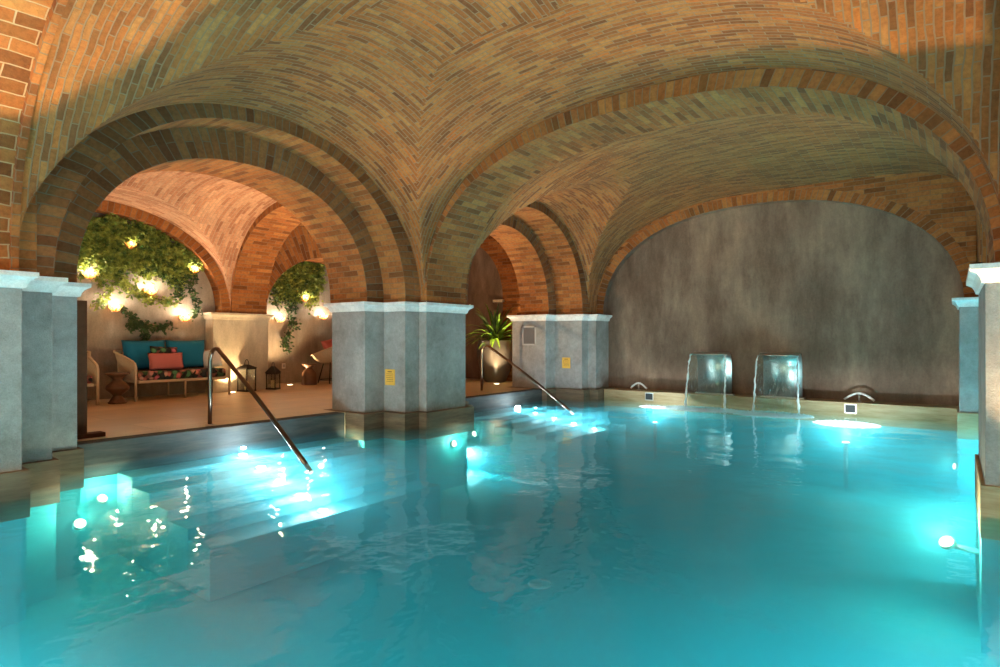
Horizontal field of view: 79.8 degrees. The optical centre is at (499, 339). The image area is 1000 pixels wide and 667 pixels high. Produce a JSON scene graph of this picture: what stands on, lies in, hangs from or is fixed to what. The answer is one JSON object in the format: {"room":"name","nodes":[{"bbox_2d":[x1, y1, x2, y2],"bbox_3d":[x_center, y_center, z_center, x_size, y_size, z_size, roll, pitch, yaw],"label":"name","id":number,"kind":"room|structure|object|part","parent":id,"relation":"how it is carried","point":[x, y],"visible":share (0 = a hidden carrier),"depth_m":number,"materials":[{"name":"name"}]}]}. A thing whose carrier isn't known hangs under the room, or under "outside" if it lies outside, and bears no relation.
{"room":"indoor swimming pool","nodes":[
{"label":"indoor swimming pool","id":0,"kind":"room"},
{"bbox_2d":[19,191,36,271],"bbox_3d":[-4.839,-1.950,3.673,0.250,2.900,3.200,0,0,37],"label":"wall","id":1,"kind":"structure","parent":0,"point":[28,229],"depth_m":4.83,"materials":[{"name":"brick"}]},
{"bbox_2d":[77,212,214,399],"bbox_3d":[-7.067,-1.000,9.834,0.250,4.400,5.120,0,0,37],"label":"wall","id":2,"kind":"structure","parent":0,"point":[106,330],"depth_m":10.53,"materials":[{"name":"paint"}]},
{"bbox_2d":[82,270,96,278],"bbox_3d":[-6.751,-1.075,9.836,0.231,0.140,0.218,0,0,37],"label":"wall sconce","id":3,"kind":"object","parent":2,"relation":"attached to","point":[89,275],"visible":0.99,"depth_m":9.78,"materials":[{"name":"yellow glass"}]},
{"bbox_2d":[77,213,134,282],"bbox_3d":[-6.652,-1.560,9.924,0.251,1.320,1.080,0,0,37],"label":"vine","id":4,"kind":"object","parent":2,"relation":"attached to","point":[101,234],"visible":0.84,"depth_m":9.97,"materials":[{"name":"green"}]},
{"bbox_2d":[109,304,122,311],"bbox_3d":[-6.522,-0.545,10.139,0.231,0.140,0.218,0,0,37],"label":"wall sconce","id":5,"kind":"object","parent":2,"relation":"attached to","point":[114,308],"visible":1,"depth_m":10.08,"materials":[{"name":"beige glass"}]},
{"bbox_2d":[124,241,136,248],"bbox_3d":[-6.383,-1.625,10.322,0.231,0.140,0.218,0,0,37],"label":"wall sconce","id":6,"kind":"object","parent":2,"relation":"attached to","point":[128,245],"visible":0.84,"depth_m":10.26,"materials":[{"name":"beige glass"}]},
{"bbox_2d":[90,249,180,311],"bbox_3d":[-6.296,-1.006,10.426,0.196,1.078,1.478,0,0,37],"label":"vine","id":7,"kind":"object","parent":2,"relation":"attached to","point":[123,282],"visible":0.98,"depth_m":10.20,"materials":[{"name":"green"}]},
{"bbox_2d":[105,220,177,284],"bbox_3d":[-6.237,-1.546,10.454,0.271,1.166,1.251,0,0,37],"label":"vine","id":8,"kind":"object","parent":2,"relation":"attached to","point":[150,243],"visible":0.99,"depth_m":10.49,"materials":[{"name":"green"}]},
{"bbox_2d":[121,305,177,340],"bbox_3d":[-6.186,-0.264,10.566,0.173,0.700,1.030,0,0,37],"label":"vine","id":9,"kind":"object","parent":2,"relation":"attached to","point":[133,323],"visible":0.98,"depth_m":10.48,"materials":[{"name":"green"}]},
{"bbox_2d":[144,287,157,294],"bbox_3d":[-6.183,-0.855,10.585,0.231,0.140,0.218,0,0,37],"label":"wall sconce","id":10,"kind":"object","parent":2,"relation":"attached to","point":[150,291],"visible":0.92,"depth_m":10.53,"materials":[{"name":"beige glass"}]},
{"bbox_2d":[95,200,229,312],"bbox_3d":[-6.780,-1.420,9.816,0.270,1.800,4.740,0,0,37],"label":"brick arch","id":11,"kind":"object","parent":2,"relation":"attached to","point":[213,273],"visible":0.69,"depth_m":10.94,"materials":[{"name":"brown brick"}]},
{"bbox_2d":[136,259,202,321],"bbox_3d":[-5.968,-0.961,10.862,0.190,1.239,1.203,0,0,37],"label":"vine","id":12,"kind":"object","parent":2,"relation":"attached to","point":[195,312],"visible":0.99,"depth_m":11.10,"materials":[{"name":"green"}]},
{"bbox_2d":[157,239,204,291],"bbox_3d":[-5.831,-1.368,11.019,0.231,1.084,0.930,0,0,37],"label":"vine","id":13,"kind":"object","parent":2,"relation":"attached to","point":[184,258],"visible":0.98,"depth_m":10.95,"materials":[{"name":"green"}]},
{"bbox_2d":[179,314,190,321],"bbox_3d":[-5.826,-0.405,11.055,0.231,0.140,0.218,0,0,37],"label":"wall sconce","id":14,"kind":"object","parent":2,"relation":"attached to","point":[183,318],"visible":1,"depth_m":11.00,"materials":[{"name":"beige glass"}]},
{"bbox_2d":[189,266,199,273],"bbox_3d":[-5.730,-1.305,11.182,0.231,0.140,0.218,0,0,37],"label":"wall sconce","id":15,"kind":"object","parent":2,"relation":"attached to","point":[193,269],"visible":0.79,"depth_m":11.12,"materials":[{"name":"beige glass"}]},
{"bbox_2d":[104,171,276,309],"bbox_3d":[-5.033,-1.535,8.553,4.080,2.030,4.700,0,0,37],"label":"ceiling","id":16,"kind":"structure","parent":0,"point":[218,213],"depth_m":10.27,"materials":[{"name":"brick"}]},
{"bbox_2d":[267,262,331,383],"bbox_3d":[-4.172,-1.000,15.219,0.250,4.400,5.600,0,0,37],"label":"wall niche","id":17,"kind":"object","parent":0,"point":[307,340],"depth_m":14.22,"materials":[{"name":"paint"}]},
{"bbox_2d":[275,317,285,322],"bbox_3d":[-5.023,-0.465,13.684,0.231,0.140,0.218,0,0,37],"label":"wall sconce","id":18,"kind":"object","parent":17,"relation":"attached to","point":[278,319],"visible":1,"depth_m":13.63,"materials":[{"name":"beige glass"}]},
{"bbox_2d":[269,275,307,318],"bbox_3d":[-4.864,-1.034,13.868,0.192,1.081,1.113,0,0,37],"label":"vine","id":19,"kind":"object","parent":17,"relation":"attached to","point":[274,288],"visible":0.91,"depth_m":13.73,"materials":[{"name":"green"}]},
{"bbox_2d":[280,286,301,354],"bbox_3d":[-4.855,-0.510,13.894,0.181,1.719,0.609,0,0,37],"label":"vine","id":20,"kind":"object","parent":17,"relation":"attached to","point":[285,340],"visible":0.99,"depth_m":13.90,"materials":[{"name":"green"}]},
{"bbox_2d":[269,261,327,314],"bbox_3d":[-4.704,-1.371,14.029,0.273,1.550,1.693,0,0,37],"label":"vine","id":21,"kind":"object","parent":17,"relation":"attached to","point":[314,279],"visible":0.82,"depth_m":14.12,"materials":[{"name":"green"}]},
{"bbox_2d":[319,314,326,319],"bbox_3d":[-4.316,-0.565,14.616,0.231,0.140,0.218,0,0,37],"label":"wall sconce","id":22,"kind":"object","parent":17,"relation":"attached to","point":[323,317],"visible":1,"depth_m":14.56,"materials":[{"name":"beige glass"}]},
{"bbox_2d":[465,247,502,378],"bbox_3d":[-0.104,-1.000,15.163,6.700,4.400,0.170,0,0,37],"label":"wall","id":23,"kind":"structure","parent":0,"point":[484,284],"depth_m":15.40,"materials":[{"name":"paint"}]},
{"bbox_2d":[0,378,999,666],"bbox_3d":[-1.643,1.575,6.520,14.900,1.150,16.400,0,0,37],"label":"floor","id":24,"kind":"structure","parent":0,"point":[728,547],"depth_m":5.48,"materials":[{"name":"tile"}]},
{"bbox_2d":[0,270,90,626],"bbox_3d":[-4.948,0.815,4.026,1.520,2.670,3.800,0,0,37],"label":"stone pillar","id":25,"kind":"structure","parent":24,"relation":"on","point":[42,463],"depth_m":4.89,"materials":[{"name":"grey stone"}]},
{"bbox_2d":[0,0,67,270],"bbox_3d":[-2.257,-1.820,1.625,6.800,2.600,3.060,0,0,37],"label":"brick arch","id":26,"kind":"object","parent":25,"relation":"on","point":[28,28],"visible":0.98,"depth_m":4.38,"materials":[{"name":"brown brick"}]},
{"bbox_3d":[-4.948,-0.458,4.026,1.520,0.125,3.800,0,0,37],"label":"cornice","id":27,"kind":"part","parent":25,"relation":"part of","materials":[{"name":"white stone"}]},
{"bbox_2d":[72,518,86,529],"bbox_3d":[-3.536,1.550,5.032,0.084,0.089,0.104,0,0,37],"label":"lamp","id":28,"kind":"object","parent":25,"relation":"attached to","point":[78,524],"visible":1,"depth_m":5.01,"materials":[{"name":"white glass"}]},
{"bbox_2d":[77,300,105,439],"bbox_3d":[-4.279,0.300,6.073,0.140,1.400,0.440,0,0,37],"label":"timber post","id":29,"kind":"object","parent":24,"relation":"on","point":[82,433],"visible":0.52,"depth_m":6.06,"materials":[{"name":"brown wood"}]},
{"bbox_3d":[-4.327,0.300,6.009,0.100,1.400,0.280,0,0,37],"label":"post","id":30,"kind":"part","parent":29,"relation":"part of","materials":[{"name":"brown wood"}]},
{"bbox_2d":[87,351,98,404],"bbox_3d":[-6.707,0.585,9.133,0.771,0.830,0.960,0,0,37],"label":"armchair","id":31,"kind":"object","parent":24,"relation":"on","point":[92,366],"visible":0.28,"depth_m":9.28,"materials":[{"name":"beige wicker"}]},
{"bbox_2d":[87,375,91,382],"bbox_3d":[-6.660,0.603,9.098,0.610,0.120,0.620,0,0,37],"label":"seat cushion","id":32,"kind":"object","parent":31,"relation":"on","point":[89,378],"visible":0.2,"depth_m":9.12,"materials":[{"name":"fabric"}]},
{"bbox_2d":[96,494,107,503],"bbox_3d":[-3.881,1.550,5.834,0.083,0.089,0.104,0,0,37],"label":"lamp","id":33,"kind":"object","parent":24,"relation":"attached to","point":[101,498],"visible":1,"depth_m":5.81,"materials":[{"name":"white glass"}]},
{"bbox_2d":[105,372,129,403],"bbox_3d":[-6.040,0.757,9.443,0.340,0.485,0.340,0,0,37],"label":"side table","id":34,"kind":"object","parent":24,"relation":"on","point":[117,386],"visible":1,"depth_m":9.36,"materials":[{"name":"brown wood"}]},
{"bbox_2d":[113,349,230,401],"bbox_3d":[-5.738,0.585,10.576,0.771,0.830,1.800,0,0,37],"label":"sofa","id":35,"kind":"object","parent":24,"relation":"on","point":[124,364],"visible":0.51,"depth_m":10.01,"materials":[{"name":"beige wicker"}]},
{"bbox_3d":[-6.225,0.585,9.926,0.761,0.830,0.175,0,0,37],"label":"arm","id":36,"kind":"part","parent":35,"relation":"part of","materials":[{"name":"beige wicker"}]},
{"bbox_2d":[137,367,225,380],"bbox_3d":[-5.698,0.590,10.546,0.650,0.150,1.460,0,0,37],"label":"seat cushion","id":37,"kind":"object","parent":35,"relation":"on","point":[148,374],"visible":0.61,"depth_m":10.28,"materials":[{"name":"fabric"}]},
{"bbox_2d":[121,340,164,368],"bbox_3d":[-6.118,0.255,10.299,0.252,0.512,0.700,0,0,37],"label":"cushion","id":38,"kind":"object","parent":37,"relation":"on","point":[137,351],"visible":0.67,"depth_m":10.15,"materials":[{"name":"teal fabric"}]},
{"bbox_2d":[150,346,176,352],"bbox_3d":[-5.847,0.300,10.408,0.163,0.400,0.484,0,0,37],"label":"throw pillow","id":39,"kind":"object","parent":37,"relation":"on","point":[153,349],"visible":0.28,"depth_m":10.38,"materials":[{"name":"fabric"}]},
{"bbox_2d":[147,352,183,369],"bbox_3d":[-5.756,0.365,10.313,0.167,0.291,0.580,0,0,37],"label":"throw pillow","id":40,"kind":"object","parent":37,"relation":"on","point":[157,361],"visible":1,"depth_m":10.24,"materials":[{"name":"pink fabric"}]},
{"bbox_2d":[165,340,203,367],"bbox_3d":[-5.694,0.255,10.857,0.252,0.512,0.700,0,0,37],"label":"cushion","id":41,"kind":"object","parent":37,"relation":"on","point":[192,355],"visible":0.8,"depth_m":10.82,"materials":[{"name":"teal fabric"}]},
{"bbox_2d":[203,347,221,367],"bbox_3d":[-5.311,0.340,11.031,0.435,0.429,0.152,0,0,2],"label":"throw pillow","id":42,"kind":"object","parent":37,"relation":"on","point":[216,360],"visible":0.66,"depth_m":10.98,"materials":[{"name":"white fabric"}]},
{"bbox_3d":[-5.686,0.690,10.537,0.600,0.050,1.480,0,0,37],"label":"seat frame","id":43,"kind":"part","parent":35,"relation":"part of","materials":[{"name":"beige"}]},
{"bbox_3d":[-5.447,0.850,10.356,0.034,0.300,0.032,0,0,37],"label":"leg","id":44,"kind":"part","parent":35,"relation":"part of","materials":[{"name":"beige wood"}]},
{"bbox_3d":[-5.243,0.585,11.220,0.761,0.830,0.175,0,0,37],"label":"arm","id":45,"kind":"part","parent":35,"relation":"part of","materials":[{"name":"beige wicker"}]},
{"bbox_2d":[77,412,344,478],"bbox_3d":[-3.314,1.168,6.815,0.200,0.344,3.650,0,0,37],"label":"pool steps","id":46,"kind":"structure","parent":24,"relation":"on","point":[105,456],"depth_m":6.63,"materials":[{"name":"stone"}]},
{"bbox_2d":[201,312,273,392],"bbox_3d":[-5.313,0.245,11.930,0.780,1.530,1.310,0,0,37],"label":"stone pillar","id":47,"kind":"structure","parent":24,"relation":"on","point":[241,337],"depth_m":11.71,"materials":[{"name":"beige paint"}]},
{"bbox_3d":[-5.313,-0.458,11.930,0.780,0.125,1.310,0,0,37],"label":"cornice","id":48,"kind":"part","parent":47,"relation":"part of","materials":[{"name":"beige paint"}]},
{"bbox_2d":[230,202,300,313],"bbox_3d":[-3.397,-1.530,10.708,4.200,2.020,0.750,0,0,37],"label":"brick arch","id":49,"kind":"object","parent":47,"relation":"on","point":[260,247],"visible":0.4,"depth_m":11.66,"materials":[{"name":"brown brick"}]},
{"bbox_2d":[267,226,324,299],"bbox_3d":[-4.209,-1.570,14.055,1.200,2.100,4.600,0,0,37],"label":"brick arch","id":50,"kind":"object","parent":47,"relation":"on","point":[299,246],"visible":0.2,"depth_m":12.83,"materials":[{"name":"brown brick"}]},
{"bbox_2d":[237,359,256,391],"bbox_3d":[-4.937,0.687,11.657,0.274,0.626,0.274,0,0,23],"label":"candle lantern","id":51,"kind":"object","parent":24,"relation":"on","point":[243,367],"visible":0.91,"depth_m":11.59,"materials":[{"name":"black metal"}]},
{"bbox_3d":[-4.937,0.770,11.657,0.250,0.460,0.250,0,0,23],"label":"frame","id":52,"kind":"part","parent":51,"relation":"part of","materials":[{"name":"black metal"}]},
{"bbox_2d":[205,347,313,473],"bbox_3d":[-2.641,0.695,6.449,2.034,1.238,0.100,0,0,37],"label":"handrail","id":53,"kind":"object","parent":24,"relation":"on","point":[263,406],"visible":1,"depth_m":6.52,"materials":[{"name":"grey metal"}]},
{"bbox_2d":[265,362,280,389],"bbox_3d":[-4.602,0.722,12.131,0.234,0.556,0.234,0,0,9],"label":"candle lantern","id":54,"kind":"object","parent":24,"relation":"on","point":[272,370],"visible":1,"depth_m":12.06,"materials":[{"name":"black metal"}]},
{"bbox_3d":[-4.602,0.830,12.131,0.210,0.340,0.210,0,0,9],"label":"frame","id":55,"kind":"part","parent":54,"relation":"part of","materials":[{"name":"black metal"}]},
{"bbox_2d":[117,437,439,601],"bbox_3d":[-2.271,1.732,6.526,1.850,0.813,2.750,0,0,37],"label":"steps","id":56,"kind":"structure","parent":24,"relation":"on","point":[214,528],"depth_m":5.87,"materials":[{"name":"white tile"}]},
{"bbox_2d":[237,453,248,456],"bbox_3d":[-2.932,1.319,6.821,0.129,0.047,0.130,0,0,37],"label":"lamp","id":57,"kind":"object","parent":56,"relation":"on","point":[240,454],"visible":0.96,"depth_m":6.79,"materials":[{"name":"silver metal"}]},
{"bbox_2d":[255,466,266,469],"bbox_3d":[-2.638,1.414,6.597,0.129,0.047,0.130,0,0,37],"label":"lamp","id":58,"kind":"object","parent":56,"relation":"on","point":[256,467],"visible":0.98,"depth_m":6.56,"materials":[{"name":"silver metal"}]},
{"bbox_2d":[274,479,286,483],"bbox_3d":[-2.343,1.509,6.373,0.129,0.047,0.130,0,0,37],"label":"lamp","id":59,"kind":"object","parent":56,"relation":"on","point":[277,481],"visible":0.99,"depth_m":6.34,"materials":[{"name":"silver metal"}]},
{"bbox_2d":[294,493,306,497],"bbox_3d":[-2.048,1.604,6.149,0.129,0.047,0.130,0,0,37],"label":"lamp","id":60,"kind":"object","parent":56,"relation":"on","point":[298,495],"visible":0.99,"depth_m":6.12,"materials":[{"name":"silver metal"}]},
{"bbox_2d":[316,508,329,513],"bbox_3d":[-1.753,1.699,5.926,0.129,0.047,0.130,0,0,37],"label":"lamp","id":61,"kind":"object","parent":56,"relation":"on","point":[322,510],"visible":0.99,"depth_m":5.90,"materials":[{"name":"silver metal"}]},
{"bbox_2d":[301,364,316,384],"bbox_3d":[-4.279,0.767,13.417,0.332,0.466,0.332,0,0,37],"label":"side table","id":62,"kind":"object","parent":24,"relation":"on","point":[309,376],"visible":1,"depth_m":13.29,"materials":[{"name":"brown wood"}]},
{"bbox_2d":[311,347,331,383],"bbox_3d":[-3.931,0.501,13.928,0.951,1.004,0.942,0,0,37],"label":"wicker chair","id":63,"kind":"object","parent":24,"relation":"on","point":[324,356],"visible":0.39,"depth_m":13.59,"materials":[{"name":"beige wicker"}]},
{"bbox_2d":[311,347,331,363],"bbox_3d":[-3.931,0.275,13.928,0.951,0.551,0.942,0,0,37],"label":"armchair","id":64,"kind":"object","parent":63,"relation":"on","point":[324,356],"depth_m":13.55,"materials":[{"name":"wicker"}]},
{"bbox_2d":[321,339,331,348],"bbox_3d":[-3.959,0.140,14.003,0.238,0.366,0.484,0,0,27],"label":"throw pillow","id":65,"kind":"object","parent":63,"relation":"on","point":[326,344],"visible":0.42,"depth_m":13.85,"materials":[{"name":"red fabric"}]},
{"bbox_2d":[323,301,473,490],"bbox_3d":[-1.300,0.815,8.997,1.450,2.670,2.180,0,0,37],"label":"stone pillar","id":66,"kind":"structure","parent":24,"relation":"on","point":[415,419],"depth_m":8.35,"materials":[{"name":"grey stone"}]},
{"bbox_2d":[37,103,420,302],"bbox_3d":[-2.992,-1.535,6.941,1.240,2.030,4.700,0,0,37],"label":"brick arch","id":67,"kind":"object","parent":66,"relation":"on","point":[365,249],"visible":0.86,"depth_m":6.84,"materials":[{"name":"brown brick"}]},
{"bbox_2d":[385,369,394,384],"bbox_3d":[-1.536,0.520,8.348,0.190,0.220,0.014,0,0,37],"label":"wall sign","id":68,"kind":"object","parent":66,"relation":"attached to","point":[389,373],"visible":1,"depth_m":8.34,"materials":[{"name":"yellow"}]},
{"bbox_3d":[-1.300,-0.458,8.997,1.440,0.125,2.170,0,0,37],"label":"cornice","id":69,"kind":"part","parent":66,"relation":"part of","materials":[{"name":"white stone"}]},
{"bbox_2d":[450,440,456,447],"bbox_3d":[-0.675,1.510,8.698,0.058,0.114,0.117,0,0,37],"label":"lamp","id":70,"kind":"object","parent":66,"relation":"attached to","point":[453,443],"visible":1,"depth_m":8.67,"materials":[{"name":"silver metal"}]},
{"bbox_2d":[421,69,999,304],"bbox_3d":[1.657,-1.620,6.815,6.440,2.200,0.840,0,0,37],"label":"brick arch","id":71,"kind":"object","parent":66,"relation":"on","point":[567,134],"visible":0.9,"depth_m":6.38,"materials":[{"name":"brown brick"}]},
{"bbox_2d":[465,303,511,382],"bbox_3d":[-0.269,0.043,14.142,1.860,1.914,1.267,0,0,37],"label":"potted plant","id":72,"kind":"object","parent":24,"relation":"on","point":[496,369],"visible":0.96,"depth_m":13.99,"materials":[{"name":"green plant"}]},
{"bbox_3d":[-0.114,0.500,14.273,0.870,1.000,0.870,0,0,37],"label":"planter","id":73,"kind":"part","parent":72,"relation":"part of","materials":[{"name":"brown metal"}]},
{"bbox_2d":[465,388,541,412],"bbox_3d":[-0.094,1.168,11.057,0.200,0.344,3.100,0,0,37],"label":"pool coping","id":74,"kind":"object","parent":24,"relation":"on","point":[490,402],"visible":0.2,"depth_m":11.13,"materials":[{"name":"stone"}]},
{"bbox_2d":[480,345,574,413],"bbox_3d":[0.449,0.703,11.059,2.123,1.213,0.100,0,0,37],"label":"handrail","id":75,"kind":"object","parent":24,"relation":"on","point":[485,346],"visible":1,"depth_m":11.14,"materials":[{"name":"grey metal"}]},
{"bbox_2d":[528,579,550,588],"bbox_3d":[0.350,2.142,5.258,0.200,0.016,0.200,0,0,37],"label":"floor drain","id":76,"kind":"object","parent":24,"relation":"on","point":[536,583],"visible":1,"depth_m":5.23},
{"bbox_2d":[467,405,625,483],"bbox_3d":[0.766,1.706,10.404,2.000,0.863,2.300,0,0,37],"label":"steps","id":77,"kind":"structure","parent":24,"relation":"on","point":[546,449],"depth_m":9.64,"materials":[{"name":"tile"}]},
{"bbox_2d":[507,314,611,418],"bbox_3d":[1.275,0.815,12.654,1.850,2.670,1.340,0,0,37],"label":"stone pillar","id":78,"kind":"structure","parent":24,"relation":"on","point":[583,339],"depth_m":12.27,"materials":[{"name":"grey stone"}]},
{"bbox_2d":[466,201,589,314],"bbox_3d":[0.056,-1.545,11.056,1.320,2.050,4.300,0,0,37],"label":"brick arch","id":79,"kind":"object","parent":78,"relation":"on","point":[544,257],"visible":0.41,"depth_m":12.07,"materials":[{"name":"brown brick"}]},
{"bbox_2d":[522,326,535,344],"bbox_3d":[0.605,-0.090,12.424,0.340,0.400,0.012,0,0,37],"label":"wall grille","id":80,"kind":"object","parent":78,"relation":"attached to","point":[528,332],"visible":1,"depth_m":12.42,"materials":[{"name":"grey metal"}]},
{"bbox_3d":[1.275,-0.458,12.654,1.840,0.125,1.330,0,0,37],"label":"cornice","id":81,"kind":"part","parent":78,"relation":"part of","materials":[{"name":"white stone"}]},
{"bbox_2d":[562,357,569,367],"bbox_3d":[1.359,0.470,12.277,0.190,0.220,0.014,0,0,37],"label":"wall sign","id":82,"kind":"object","parent":78,"relation":"attached to","point":[565,361],"visible":1,"depth_m":12.28,"materials":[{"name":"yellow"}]},
{"bbox_2d":[597,190,977,314],"bbox_3d":[4.593,-1.565,10.782,6.280,2.090,0.190,0,0,37],"label":"brick arch","id":83,"kind":"object","parent":78,"relation":"on","point":[930,227],"visible":0.98,"depth_m":10.27,"materials":[{"name":"brick"}]},
{"bbox_2d":[652,421,657,458],"bbox_3d":[2.802,1.810,10.804,0.117,0.671,0.117,0,0,37],"label":"lamp","id":84,"kind":"object","parent":24,"relation":"on","point":[654,423],"visible":1,"depth_m":10.78,"materials":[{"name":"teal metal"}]},
{"bbox_2d":[378,399,978,448],"bbox_3d":[0.340,1.677,4.186,8.900,0.925,15.060,0,0,37],"label":"wall","id":85,"kind":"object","parent":24,"relation":"in","point":[604,402],"visible":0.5,"depth_m":9.62,"materials":[{"name":"tile"}]},
{"bbox_2d":[640,405,671,408],"bbox_3d":[2.831,1.205,10.844,0.632,0.018,0.446,0,0,37],"label":"foam patch","id":86,"kind":"object","parent":85,"relation":"on","point":[646,406],"visible":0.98,"depth_m":10.85,"materials":[{"name":"white liquid"}]},
{"bbox_2d":[662,405,739,412],"bbox_3d":[3.513,1.205,10.509,1.364,0.018,0.825,0,0,37],"label":"foam patch","id":87,"kind":"object","parent":85,"relation":"on","point":[688,408],"visible":0.98,"depth_m":10.42,"materials":[{"name":"white liquid"}]},
{"bbox_2d":[728,410,813,418],"bbox_3d":[4.403,1.205,9.774,1.342,0.019,0.902,0,0,37],"label":"foam patch","id":88,"kind":"object","parent":85,"relation":"on","point":[772,414],"visible":0.99,"depth_m":9.70,"materials":[{"name":"white liquid"}]},
{"bbox_2d":[812,420,881,427],"bbox_3d":[4.993,1.205,8.633,0.875,0.018,0.742,0,0,37],"label":"foam patch","id":89,"kind":"object","parent":85,"relation":"on","point":[840,423],"visible":1,"depth_m":8.60,"materials":[{"name":"white liquid"}]},
{"bbox_2d":[841,441,849,487],"bbox_3d":[5.020,1.810,8.681,0.117,0.671,0.117,0,0,37],"label":"lamp","id":90,"kind":"object","parent":24,"relation":"on","point":[845,443],"visible":1,"depth_m":8.66,"materials":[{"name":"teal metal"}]},
{"bbox_2d":[953,463,957,469],"bbox_3d":[5.451,1.514,7.159,0.042,0.091,0.091,0,0,20],"label":"lamp","id":91,"kind":"object","parent":24,"relation":"attached to","point":[955,465],"visible":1,"depth_m":7.13,"materials":[{"name":"silver metal"}]},
{"bbox_2d":[952,297,978,497],"bbox_3d":[6.988,0.785,8.412,1.010,2.730,1.180,0,0,37],"label":"stone pillar","id":92,"kind":"structure","parent":24,"relation":"on","point":[968,307],"depth_m":8.20,"materials":[{"name":"grey stone"}]},
{"bbox_3d":[6.988,-0.517,8.412,1.010,0.125,1.180,0,0,37],"label":"cornice","id":93,"kind":"part","parent":92,"relation":"part of","materials":[{"name":"white stone"}]},
{"bbox_2d":[966,262,999,656],"bbox_3d":[4.201,0.815,4.319,1.300,2.670,1.530,0,0,37],"label":"stone pillar","id":94,"kind":"structure","parent":24,"relation":"on","point":[983,278],"depth_m":4.10,"materials":[{"name":"grey stone"}]},
{"bbox_2d":[938,536,979,554],"bbox_3d":[3.409,1.521,4.443,0.246,0.096,0.104,0,0,37],"label":"lamp","id":95,"kind":"object","parent":94,"relation":"attached to","point":[945,542],"visible":0.98,"depth_m":4.44,"materials":[{"name":"white glass"}]},
{"bbox_3d":[3.432,1.540,4.426,0.189,0.058,0.040,0,0,37],"label":"arm","id":96,"kind":"part","parent":95,"relation":"part of","materials":[{"name":"silver metal"}]},
{"bbox_3d":[4.201,-0.458,4.319,1.300,0.125,1.530,0,0,37],"label":"cornice","id":97,"kind":"part","parent":94,"relation":"part of","materials":[{"name":"white stone"}]},
{"bbox_2d":[480,235,520,380],"bbox_3d":[-0.144,-1.000,14.986,6.550,4.400,0.200,0,0,37],"label":"wall","id":98,"kind":"structure","parent":0,"point":[510,289],"depth_m":14.63,"materials":[{"name":"plaster"}]},
{"bbox_2d":[493,299,504,302],"bbox_3d":[0.022,-0.965,14.816,0.320,0.070,0.270,0,0,37],"label":"wall ledge","id":99,"kind":"object","parent":98,"relation":"attached to","point":[495,300],"visible":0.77,"depth_m":14.71,"materials":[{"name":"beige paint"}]},
{"bbox_2d":[20,0,999,295],"bbox_3d":[-0.005,-1.685,4.674,6.300,2.330,4.600,0,0,37],"label":"ceiling","id":100,"kind":"structure","parent":0,"point":[418,94],"depth_m":5.12,"materials":[{"name":"brick"}]},
{"bbox_2d":[470,114,988,313],"bbox_3d":[3.265,-1.623,8.933,6.400,2.207,4.500,0,0,37],"label":"ceiling","id":101,"kind":"structure","parent":0,"point":[604,194],"depth_m":9.03,"materials":[{"name":"brick"}]},
{"bbox_2d":[607,202,963,405],"bbox_3d":[4.921,-0.450,10.784,6.800,5.500,0.270,0,0,37],"label":"wall","id":102,"kind":"structure","parent":0,"point":[864,295],"depth_m":10.40,"materials":[{"name":"paint"}]},
{"bbox_2d":[604,388,956,430],"bbox_3d":[4.636,1.170,10.573,6.000,0.340,0.410,0,0,37],"label":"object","id":103,"kind":"object","parent":102,"relation":"attached to","point":[939,414],"visible":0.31,"depth_m":9.92,"materials":[{"name":"stone"}]},
{"bbox_2d":[630,382,646,389],"bbox_3d":[2.773,0.921,11.956,0.364,0.157,0.070,0,0,37],"label":"chrome nozzle","id":104,"kind":"object","parent":103,"relation":"on","point":[638,383],"visible":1,"depth_m":11.94,"materials":[{"name":"silver metal"}]},
{"bbox_2d":[645,393,652,400],"bbox_3d":[2.899,1.100,11.627,0.170,0.150,0.012,0,0,37],"label":"inlet","id":105,"kind":"object","parent":103,"relation":"attached to","point":[648,396],"visible":1,"depth_m":11.62,"materials":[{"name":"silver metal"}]},
{"bbox_2d":[684,352,734,409],"bbox_3d":[3.805,0.720,10.809,0.743,0.998,0.700,0,0,37],"label":"spout","id":106,"kind":"object","parent":103,"relation":"on","point":[714,368],"visible":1,"depth_m":10.99,"materials":[{"name":"silver metal"}]},
{"bbox_3d":[3.859,0.611,10.906,0.620,0.779,0.360,0,0,37],"label":"blade","id":107,"kind":"part","parent":106,"relation":"part of","materials":[{"name":"clear liquid"}]},
{"bbox_3d":[3.968,0.990,11.049,0.700,0.020,0.120,0,0,37],"label":"plate","id":108,"kind":"part","parent":106,"relation":"part of","materials":[{"name":"silver metal"}]},
{"bbox_2d":[752,353,805,414],"bbox_3d":[4.730,0.720,10.103,0.739,0.998,0.706,0,0,37],"label":"spout","id":109,"kind":"object","parent":103,"relation":"on","point":[782,372],"visible":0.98,"depth_m":10.29,"materials":[{"name":"silver metal"}]},
{"bbox_3d":[4.783,0.611,10.205,0.620,0.779,0.360,0,0,37],"label":"blade","id":110,"kind":"part","parent":109,"relation":"part of","materials":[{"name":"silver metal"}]},
{"bbox_3d":[4.892,0.990,10.348,0.700,0.020,0.120,0,0,37],"label":"plate","id":111,"kind":"part","parent":109,"relation":"part of","materials":[{"name":"silver metal"}]},
{"bbox_2d":[844,404,856,413],"bbox_3d":[5.608,1.100,9.571,0.170,0.150,0.012,0,0,37],"label":"inlet","id":112,"kind":"object","parent":103,"relation":"attached to","point":[848,408],"visible":1,"depth_m":9.56,"materials":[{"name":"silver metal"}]},
{"bbox_2d":[843,392,874,401],"bbox_3d":[5.800,0.921,9.659,0.442,0.157,0.070,0,0,37],"label":"chrome nozzle","id":113,"kind":"object","parent":103,"relation":"on","point":[855,393],"visible":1,"depth_m":9.65,"materials":[{"name":"silver metal"}]},
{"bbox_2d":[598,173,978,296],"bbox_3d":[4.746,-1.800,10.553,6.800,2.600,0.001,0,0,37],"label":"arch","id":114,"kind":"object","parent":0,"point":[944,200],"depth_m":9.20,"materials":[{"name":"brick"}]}
]}

